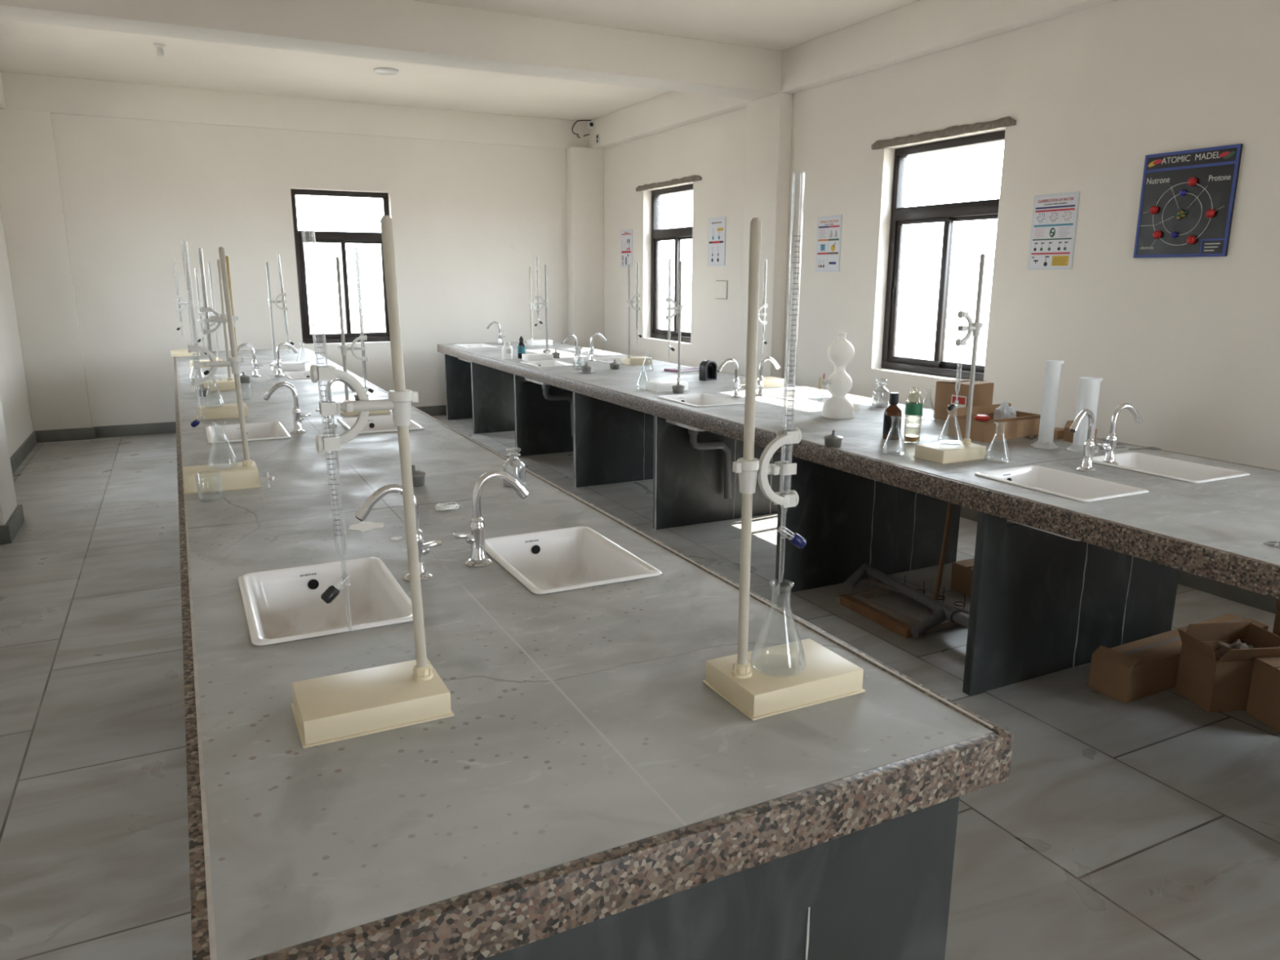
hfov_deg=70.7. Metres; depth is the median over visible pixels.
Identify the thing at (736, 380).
base
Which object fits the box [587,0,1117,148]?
trim
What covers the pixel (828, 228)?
chart
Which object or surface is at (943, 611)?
frame
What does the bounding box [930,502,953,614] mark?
wooden stick
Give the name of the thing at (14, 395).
wall
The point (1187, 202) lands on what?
poster
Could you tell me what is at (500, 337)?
tap
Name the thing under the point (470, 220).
wall
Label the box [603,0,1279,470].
wall
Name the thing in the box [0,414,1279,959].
floor
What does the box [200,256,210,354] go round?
burette
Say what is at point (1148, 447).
tongs
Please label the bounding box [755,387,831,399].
sink
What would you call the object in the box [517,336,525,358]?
bottle
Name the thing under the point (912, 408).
water bottle
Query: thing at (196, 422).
burette
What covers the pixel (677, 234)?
window
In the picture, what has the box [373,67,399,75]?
ceiling rose
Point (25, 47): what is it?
ceiling
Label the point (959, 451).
stand
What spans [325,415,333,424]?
tap
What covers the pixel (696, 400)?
basin
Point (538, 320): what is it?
burette
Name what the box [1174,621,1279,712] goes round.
cardboard box
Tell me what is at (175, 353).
stand
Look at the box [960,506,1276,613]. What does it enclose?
baseboard
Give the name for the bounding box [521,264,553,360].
stand
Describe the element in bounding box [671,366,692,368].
paper slip
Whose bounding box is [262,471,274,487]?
stopcock
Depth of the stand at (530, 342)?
9.16 m
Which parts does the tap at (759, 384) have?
spout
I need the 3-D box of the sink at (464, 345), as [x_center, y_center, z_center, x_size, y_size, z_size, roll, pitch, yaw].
[-1.604,-1.052,9.160,0.437,0.629,0.470,-6,14,-26]
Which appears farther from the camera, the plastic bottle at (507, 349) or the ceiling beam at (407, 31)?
the plastic bottle at (507, 349)
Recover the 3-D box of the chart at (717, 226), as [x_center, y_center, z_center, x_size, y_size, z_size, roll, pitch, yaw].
[0.671,-2.090,7.920,0.006,0.410,0.285,-6,14,-26]
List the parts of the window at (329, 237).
sash, sash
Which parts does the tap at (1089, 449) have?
spout, lever handle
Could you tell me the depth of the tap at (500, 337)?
9.31 m
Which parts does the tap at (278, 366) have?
spout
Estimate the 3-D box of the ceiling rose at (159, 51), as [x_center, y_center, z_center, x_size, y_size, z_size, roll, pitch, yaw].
[-3.488,-3.121,6.558,0.080,0.078,0.080,-6,14,-26]
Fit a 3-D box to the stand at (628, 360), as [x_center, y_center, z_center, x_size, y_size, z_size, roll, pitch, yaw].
[-0.022,-1.327,7.240,0.208,0.785,0.160,-6,14,-26]
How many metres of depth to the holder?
6.16 m
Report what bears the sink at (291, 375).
in the lab bench at (584, 794)
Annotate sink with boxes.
[193,373,244,380]
[204,422,290,443]
[237,556,413,645]
[284,370,311,379]
[337,414,425,434]
[453,343,497,362]
[484,526,662,595]
[520,360,577,436]
[588,356,622,363]
[657,393,744,498]
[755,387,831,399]
[973,465,1149,541]
[1080,452,1250,483]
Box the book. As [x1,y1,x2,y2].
[664,366,699,372]
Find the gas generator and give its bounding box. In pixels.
[817,332,859,418]
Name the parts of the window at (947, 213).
sash, sash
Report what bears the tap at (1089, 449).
on the lab bench at (1042, 603)
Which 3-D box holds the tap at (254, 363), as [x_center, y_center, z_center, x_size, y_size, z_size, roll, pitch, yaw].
[-2.715,-0.830,6.253,0.193,0.232,0.066,-6,14,-26]
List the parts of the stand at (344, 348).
rod, clamp arm, clamp knob, clamp knob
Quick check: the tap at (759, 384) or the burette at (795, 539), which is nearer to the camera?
the burette at (795, 539)
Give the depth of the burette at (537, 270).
9.19 m
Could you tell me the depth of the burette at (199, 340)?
6.83 m
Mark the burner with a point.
(586, 368)
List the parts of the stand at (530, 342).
rod, clamp arm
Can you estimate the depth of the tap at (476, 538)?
2.21 m
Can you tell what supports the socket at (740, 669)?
attached to the stand at (780, 681)
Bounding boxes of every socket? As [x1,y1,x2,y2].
[226,377,232,381]
[242,459,253,466]
[412,662,433,681]
[587,120,593,128]
[595,133,599,144]
[732,661,751,678]
[962,438,971,444]
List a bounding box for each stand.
[170,263,200,356]
[182,246,261,493]
[190,262,223,368]
[194,259,235,391]
[196,256,248,419]
[265,262,306,370]
[290,215,453,748]
[335,256,391,415]
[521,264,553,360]
[526,266,553,345]
[622,264,653,364]
[644,261,688,391]
[702,217,865,720]
[742,303,784,388]
[913,253,986,463]
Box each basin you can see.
[520,360,577,384]
[657,393,744,431]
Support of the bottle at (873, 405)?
on the lab bench at (1042, 603)
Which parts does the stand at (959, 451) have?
clamp knob, clamp knob, rod, clamp arm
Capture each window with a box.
[290,188,390,343]
[650,183,693,342]
[881,129,1005,381]
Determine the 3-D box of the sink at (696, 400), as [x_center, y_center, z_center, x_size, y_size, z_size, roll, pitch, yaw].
[0.394,-0.163,5.272,0.437,0.629,0.470,-6,14,-26]
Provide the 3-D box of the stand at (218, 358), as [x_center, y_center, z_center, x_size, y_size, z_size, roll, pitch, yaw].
[-3.332,-1.253,6.859,0.233,0.785,0.160,-6,14,-26]
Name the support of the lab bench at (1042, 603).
on the floor
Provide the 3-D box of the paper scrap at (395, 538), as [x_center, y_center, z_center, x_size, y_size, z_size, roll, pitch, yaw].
[-0.662,0.159,2.451,0.033,0.001,0.031,-1,13,-6]
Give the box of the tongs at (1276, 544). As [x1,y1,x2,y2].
[1262,541,1279,548]
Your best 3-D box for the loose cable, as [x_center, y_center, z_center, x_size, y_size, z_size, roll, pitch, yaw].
[-0.620,-3.733,9.589,0.222,0.194,0.035,-6,14,-26]
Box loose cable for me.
[571,120,591,137]
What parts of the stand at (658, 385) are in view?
clamp knob, clamp knob, clamp arm, rod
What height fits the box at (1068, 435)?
0.089 m
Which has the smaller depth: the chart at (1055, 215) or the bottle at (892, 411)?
the bottle at (892, 411)
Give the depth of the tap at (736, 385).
5.27 m
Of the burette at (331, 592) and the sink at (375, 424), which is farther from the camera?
the sink at (375, 424)
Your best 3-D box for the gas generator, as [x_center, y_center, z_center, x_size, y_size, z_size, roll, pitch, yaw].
[1.001,-0.525,4.531,0.174,0.425,0.207,9,15,33]
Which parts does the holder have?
plate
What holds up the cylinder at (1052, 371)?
on the lab bench at (1042, 603)
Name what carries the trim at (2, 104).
attached to the wall at (14, 395)
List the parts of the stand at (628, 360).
rod, clamp arm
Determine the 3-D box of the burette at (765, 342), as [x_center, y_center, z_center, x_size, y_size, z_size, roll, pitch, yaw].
[0.801,-1.104,5.759,0.020,0.590,0.051,11,17,40]
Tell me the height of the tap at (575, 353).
0.111 m
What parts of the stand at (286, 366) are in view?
rod, clamp arm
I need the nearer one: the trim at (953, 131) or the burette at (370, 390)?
the burette at (370, 390)
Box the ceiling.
[0,0,920,121]
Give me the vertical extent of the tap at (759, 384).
0.232 m
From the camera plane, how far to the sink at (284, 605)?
2.17 m
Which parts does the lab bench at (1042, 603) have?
support panel, support panel, support panel, spirit burner, spirit burner, support panel, spirit burner, support panel, spirit burner, support panel, support panel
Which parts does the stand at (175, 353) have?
clamp arm, rod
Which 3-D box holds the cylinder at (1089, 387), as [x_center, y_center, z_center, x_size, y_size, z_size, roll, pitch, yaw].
[1.826,-0.268,3.693,0.120,0.300,0.120,-6,14,-26]
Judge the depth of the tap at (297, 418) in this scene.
4.06 m
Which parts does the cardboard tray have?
red cap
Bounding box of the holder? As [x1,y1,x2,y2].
[698,360,717,381]
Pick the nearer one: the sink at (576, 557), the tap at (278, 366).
the sink at (576, 557)
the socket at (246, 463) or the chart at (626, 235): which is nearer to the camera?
the socket at (246, 463)
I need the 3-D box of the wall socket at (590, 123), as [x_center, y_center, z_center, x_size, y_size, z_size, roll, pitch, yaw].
[-0.519,-3.794,9.631,0.090,0.090,0.009,-6,14,-26]
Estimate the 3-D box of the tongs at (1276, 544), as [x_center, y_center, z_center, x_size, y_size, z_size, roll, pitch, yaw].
[1.760,0.167,2.435,0.184,0.008,0.054,-5,14,-23]
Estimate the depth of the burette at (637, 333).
7.21 m
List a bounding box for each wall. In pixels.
[0,206,33,457]
[50,113,568,426]
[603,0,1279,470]
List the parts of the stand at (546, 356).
clamp arm, rod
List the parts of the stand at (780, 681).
rod, clamp arm, clamp knob, clamp knob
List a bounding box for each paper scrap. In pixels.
[347,521,384,531]
[390,536,402,540]
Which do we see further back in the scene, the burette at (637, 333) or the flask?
the burette at (637, 333)
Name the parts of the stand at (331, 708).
clamp knob, clamp knob, clamp arm, rod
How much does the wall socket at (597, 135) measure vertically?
0.100 m
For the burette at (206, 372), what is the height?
0.670 m
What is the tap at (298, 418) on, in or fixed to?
on the lab bench at (584, 794)
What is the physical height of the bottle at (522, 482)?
0.126 m
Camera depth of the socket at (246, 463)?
3.06 m
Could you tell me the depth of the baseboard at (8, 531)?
5.41 m
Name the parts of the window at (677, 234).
sash, sash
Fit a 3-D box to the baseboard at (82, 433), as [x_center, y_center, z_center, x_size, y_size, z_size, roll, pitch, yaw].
[-2.904,-0.641,9.210,5.530,0.105,0.202,-6,14,-26]
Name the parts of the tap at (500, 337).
spout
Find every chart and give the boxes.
[620,229,632,267]
[707,216,725,266]
[815,214,842,271]
[1026,191,1079,270]
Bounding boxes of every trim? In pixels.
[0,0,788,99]
[0,71,6,108]
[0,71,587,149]
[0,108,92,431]
[0,396,17,525]
[565,146,604,350]
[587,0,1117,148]
[635,174,702,191]
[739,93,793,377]
[871,115,1016,150]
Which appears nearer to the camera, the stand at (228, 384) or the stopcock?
the stopcock
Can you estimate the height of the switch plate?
0.160 m
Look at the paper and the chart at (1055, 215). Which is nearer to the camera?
the paper
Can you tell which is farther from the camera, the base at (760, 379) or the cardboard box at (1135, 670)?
the base at (760, 379)
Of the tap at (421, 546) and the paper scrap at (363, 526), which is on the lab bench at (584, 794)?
the paper scrap at (363, 526)
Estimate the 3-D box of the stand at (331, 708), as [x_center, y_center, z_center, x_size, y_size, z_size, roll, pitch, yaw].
[-0.440,-0.003,1.398,0.233,0.785,0.160,-6,14,-26]
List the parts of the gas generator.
arm, bulb, bulb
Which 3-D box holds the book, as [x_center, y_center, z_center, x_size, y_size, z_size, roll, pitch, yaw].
[0.315,-0.832,6.792,0.160,0.018,0.222,12,17,42]
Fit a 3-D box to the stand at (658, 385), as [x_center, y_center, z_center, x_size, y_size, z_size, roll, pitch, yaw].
[0.170,-0.949,5.574,0.233,0.785,0.160,-6,14,-26]
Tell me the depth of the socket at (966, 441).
3.59 m
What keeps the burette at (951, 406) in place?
attached to the stand at (959, 451)
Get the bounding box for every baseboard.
[0,431,36,544]
[33,404,446,442]
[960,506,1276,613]
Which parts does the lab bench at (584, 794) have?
spirit burner, spirit burner, spirit burner, spirit burner, thread coil, support panel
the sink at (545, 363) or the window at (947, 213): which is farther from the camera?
the sink at (545, 363)
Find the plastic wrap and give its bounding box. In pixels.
[993,401,1016,419]
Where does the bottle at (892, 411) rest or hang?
on the lab bench at (1042, 603)
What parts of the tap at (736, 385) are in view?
spout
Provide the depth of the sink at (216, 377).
6.34 m
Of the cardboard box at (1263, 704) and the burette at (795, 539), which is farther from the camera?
the cardboard box at (1263, 704)
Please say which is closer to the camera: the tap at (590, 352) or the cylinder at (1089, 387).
the cylinder at (1089, 387)
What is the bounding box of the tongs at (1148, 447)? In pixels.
[1128,446,1161,449]
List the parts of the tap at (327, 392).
spout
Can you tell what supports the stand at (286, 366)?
on the lab bench at (584, 794)
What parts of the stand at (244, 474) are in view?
clamp knob, clamp knob, clamp arm, rod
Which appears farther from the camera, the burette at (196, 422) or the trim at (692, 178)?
the trim at (692, 178)
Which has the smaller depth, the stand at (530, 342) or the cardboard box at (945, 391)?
the cardboard box at (945, 391)
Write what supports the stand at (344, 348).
on the lab bench at (584, 794)
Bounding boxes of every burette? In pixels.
[173,261,182,337]
[180,240,205,443]
[194,268,204,345]
[197,248,213,386]
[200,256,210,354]
[276,254,293,351]
[297,195,351,632]
[354,247,373,393]
[534,270,538,332]
[535,256,542,331]
[635,262,641,345]
[667,258,675,351]
[761,259,767,353]
[777,172,806,578]
[947,248,971,422]
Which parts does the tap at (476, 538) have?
lever handle, spout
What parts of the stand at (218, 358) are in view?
clamp arm, rod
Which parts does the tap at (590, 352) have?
spout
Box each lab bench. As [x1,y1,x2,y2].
[173,348,1013,959]
[436,341,1279,695]
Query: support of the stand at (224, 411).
on the lab bench at (584, 794)
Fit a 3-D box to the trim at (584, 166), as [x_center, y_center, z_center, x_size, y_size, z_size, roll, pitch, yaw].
[-0.603,-2.210,10.059,0.370,2.805,0.180,-6,14,-26]
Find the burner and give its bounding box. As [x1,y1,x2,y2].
[581,362,591,372]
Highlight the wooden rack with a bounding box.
[835,569,969,638]
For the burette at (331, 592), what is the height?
0.666 m
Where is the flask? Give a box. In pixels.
[751,580,806,666]
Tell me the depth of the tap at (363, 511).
2.09 m
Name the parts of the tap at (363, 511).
spout, lever handle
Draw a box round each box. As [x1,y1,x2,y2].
[933,378,994,420]
[950,558,973,596]
[1053,426,1064,439]
[1062,420,1097,442]
[1088,613,1268,703]
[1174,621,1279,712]
[1245,657,1279,733]
[1272,598,1279,636]
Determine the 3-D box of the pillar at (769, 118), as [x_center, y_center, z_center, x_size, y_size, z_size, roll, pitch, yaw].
[0.993,-1.569,7.257,0.120,2.805,0.450,-6,14,-26]
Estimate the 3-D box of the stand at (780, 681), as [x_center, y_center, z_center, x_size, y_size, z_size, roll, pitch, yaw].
[0.251,-0.021,1.488,0.233,0.785,0.160,-6,14,-26]
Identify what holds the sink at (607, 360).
in the lab bench at (1042, 603)
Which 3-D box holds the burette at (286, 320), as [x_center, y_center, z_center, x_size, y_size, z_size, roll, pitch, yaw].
[-2.626,-1.303,6.694,0.050,0.720,0.026,-8,15,-26]
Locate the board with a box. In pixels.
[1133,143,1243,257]
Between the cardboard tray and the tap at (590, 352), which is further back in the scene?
the tap at (590, 352)
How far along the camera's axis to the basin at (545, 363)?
7.42 m
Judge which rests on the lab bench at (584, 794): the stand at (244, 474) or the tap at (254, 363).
the stand at (244, 474)
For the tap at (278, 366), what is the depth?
6.32 m
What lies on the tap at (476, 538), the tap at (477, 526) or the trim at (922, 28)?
the tap at (477, 526)
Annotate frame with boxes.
[843,563,968,637]
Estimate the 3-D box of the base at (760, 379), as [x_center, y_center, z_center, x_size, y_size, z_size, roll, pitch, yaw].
[0.716,-0.564,5.368,0.039,0.111,0.039,-6,14,-26]
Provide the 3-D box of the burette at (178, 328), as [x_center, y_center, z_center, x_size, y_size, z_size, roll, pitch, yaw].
[-3.995,-1.554,7.780,0.051,0.640,0.020,-6,14,-26]
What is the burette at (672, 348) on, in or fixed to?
attached to the stand at (658, 385)
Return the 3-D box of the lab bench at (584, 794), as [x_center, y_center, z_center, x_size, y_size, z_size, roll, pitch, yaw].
[-1.826,-0.035,4.882,1.156,0.845,8.383,-6,14,-26]
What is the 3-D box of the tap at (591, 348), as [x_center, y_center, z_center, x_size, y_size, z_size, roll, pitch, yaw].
[-0.403,-1.060,7.540,0.039,0.111,0.039,-6,14,-26]
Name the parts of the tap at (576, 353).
spout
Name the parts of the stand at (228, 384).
clamp arm, rod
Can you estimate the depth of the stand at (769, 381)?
5.80 m
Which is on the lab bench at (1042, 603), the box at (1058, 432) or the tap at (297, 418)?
the box at (1058, 432)
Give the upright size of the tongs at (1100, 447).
0.008 m
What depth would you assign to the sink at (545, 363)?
7.42 m
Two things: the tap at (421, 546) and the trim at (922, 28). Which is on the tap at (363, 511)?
the tap at (421, 546)
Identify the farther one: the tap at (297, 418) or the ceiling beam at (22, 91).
the ceiling beam at (22, 91)
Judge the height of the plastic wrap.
0.142 m
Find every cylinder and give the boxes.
[1030,360,1063,449]
[1066,377,1102,453]
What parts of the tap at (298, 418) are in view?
spout, lever handle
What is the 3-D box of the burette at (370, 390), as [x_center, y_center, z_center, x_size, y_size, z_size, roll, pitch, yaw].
[-1.405,-0.778,4.606,0.051,0.790,0.020,-2,13,-10]
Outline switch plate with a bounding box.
[715,280,728,299]
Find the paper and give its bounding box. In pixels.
[1213,638,1253,659]
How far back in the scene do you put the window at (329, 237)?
9.02 m
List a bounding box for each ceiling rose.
[153,43,165,57]
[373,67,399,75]
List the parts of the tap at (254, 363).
spout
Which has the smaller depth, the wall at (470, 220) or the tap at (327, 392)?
the tap at (327, 392)
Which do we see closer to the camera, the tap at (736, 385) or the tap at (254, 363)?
the tap at (736, 385)
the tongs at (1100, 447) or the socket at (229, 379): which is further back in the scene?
the socket at (229, 379)
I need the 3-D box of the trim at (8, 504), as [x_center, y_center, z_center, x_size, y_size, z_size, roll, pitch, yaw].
[-3.767,-1.050,4.898,0.265,2.805,0.480,-6,14,-26]
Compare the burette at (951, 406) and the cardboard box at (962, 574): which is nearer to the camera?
the burette at (951, 406)
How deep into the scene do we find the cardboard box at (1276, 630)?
3.39 m
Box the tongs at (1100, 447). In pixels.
[1098,446,1126,449]
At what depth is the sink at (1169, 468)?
3.48 m
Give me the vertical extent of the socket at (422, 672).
0.021 m
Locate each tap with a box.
[237,343,263,377]
[251,359,257,375]
[263,382,311,434]
[269,342,297,376]
[275,359,282,374]
[292,406,302,431]
[315,377,355,426]
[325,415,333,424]
[355,484,441,582]
[416,528,426,575]
[453,470,528,567]
[469,516,486,561]
[486,321,505,344]
[497,332,502,342]
[560,333,582,362]
[573,347,578,360]
[584,332,606,360]
[589,346,594,359]
[716,358,745,398]
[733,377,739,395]
[755,356,779,396]
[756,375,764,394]
[1069,408,1099,471]
[1097,403,1142,465]
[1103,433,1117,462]
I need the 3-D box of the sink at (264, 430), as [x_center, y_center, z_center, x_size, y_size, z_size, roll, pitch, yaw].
[-1.776,-0.146,4.092,0.330,0.156,0.470,-6,14,-26]
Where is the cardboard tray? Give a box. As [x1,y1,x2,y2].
[946,403,1040,442]
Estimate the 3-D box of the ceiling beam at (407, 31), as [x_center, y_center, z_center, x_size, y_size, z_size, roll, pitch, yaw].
[-1.386,-2.803,5.665,5.530,0.290,0.320,-6,14,-26]
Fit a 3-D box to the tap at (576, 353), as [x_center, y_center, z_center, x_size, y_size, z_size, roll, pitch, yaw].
[-0.556,-1.077,7.376,0.193,0.232,0.066,-6,14,-26]
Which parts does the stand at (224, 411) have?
clamp knob, clamp knob, clamp arm, rod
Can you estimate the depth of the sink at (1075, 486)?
3.23 m
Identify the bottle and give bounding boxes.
[502,341,512,359]
[502,452,525,487]
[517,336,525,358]
[871,379,888,407]
[882,392,902,439]
[903,391,923,442]

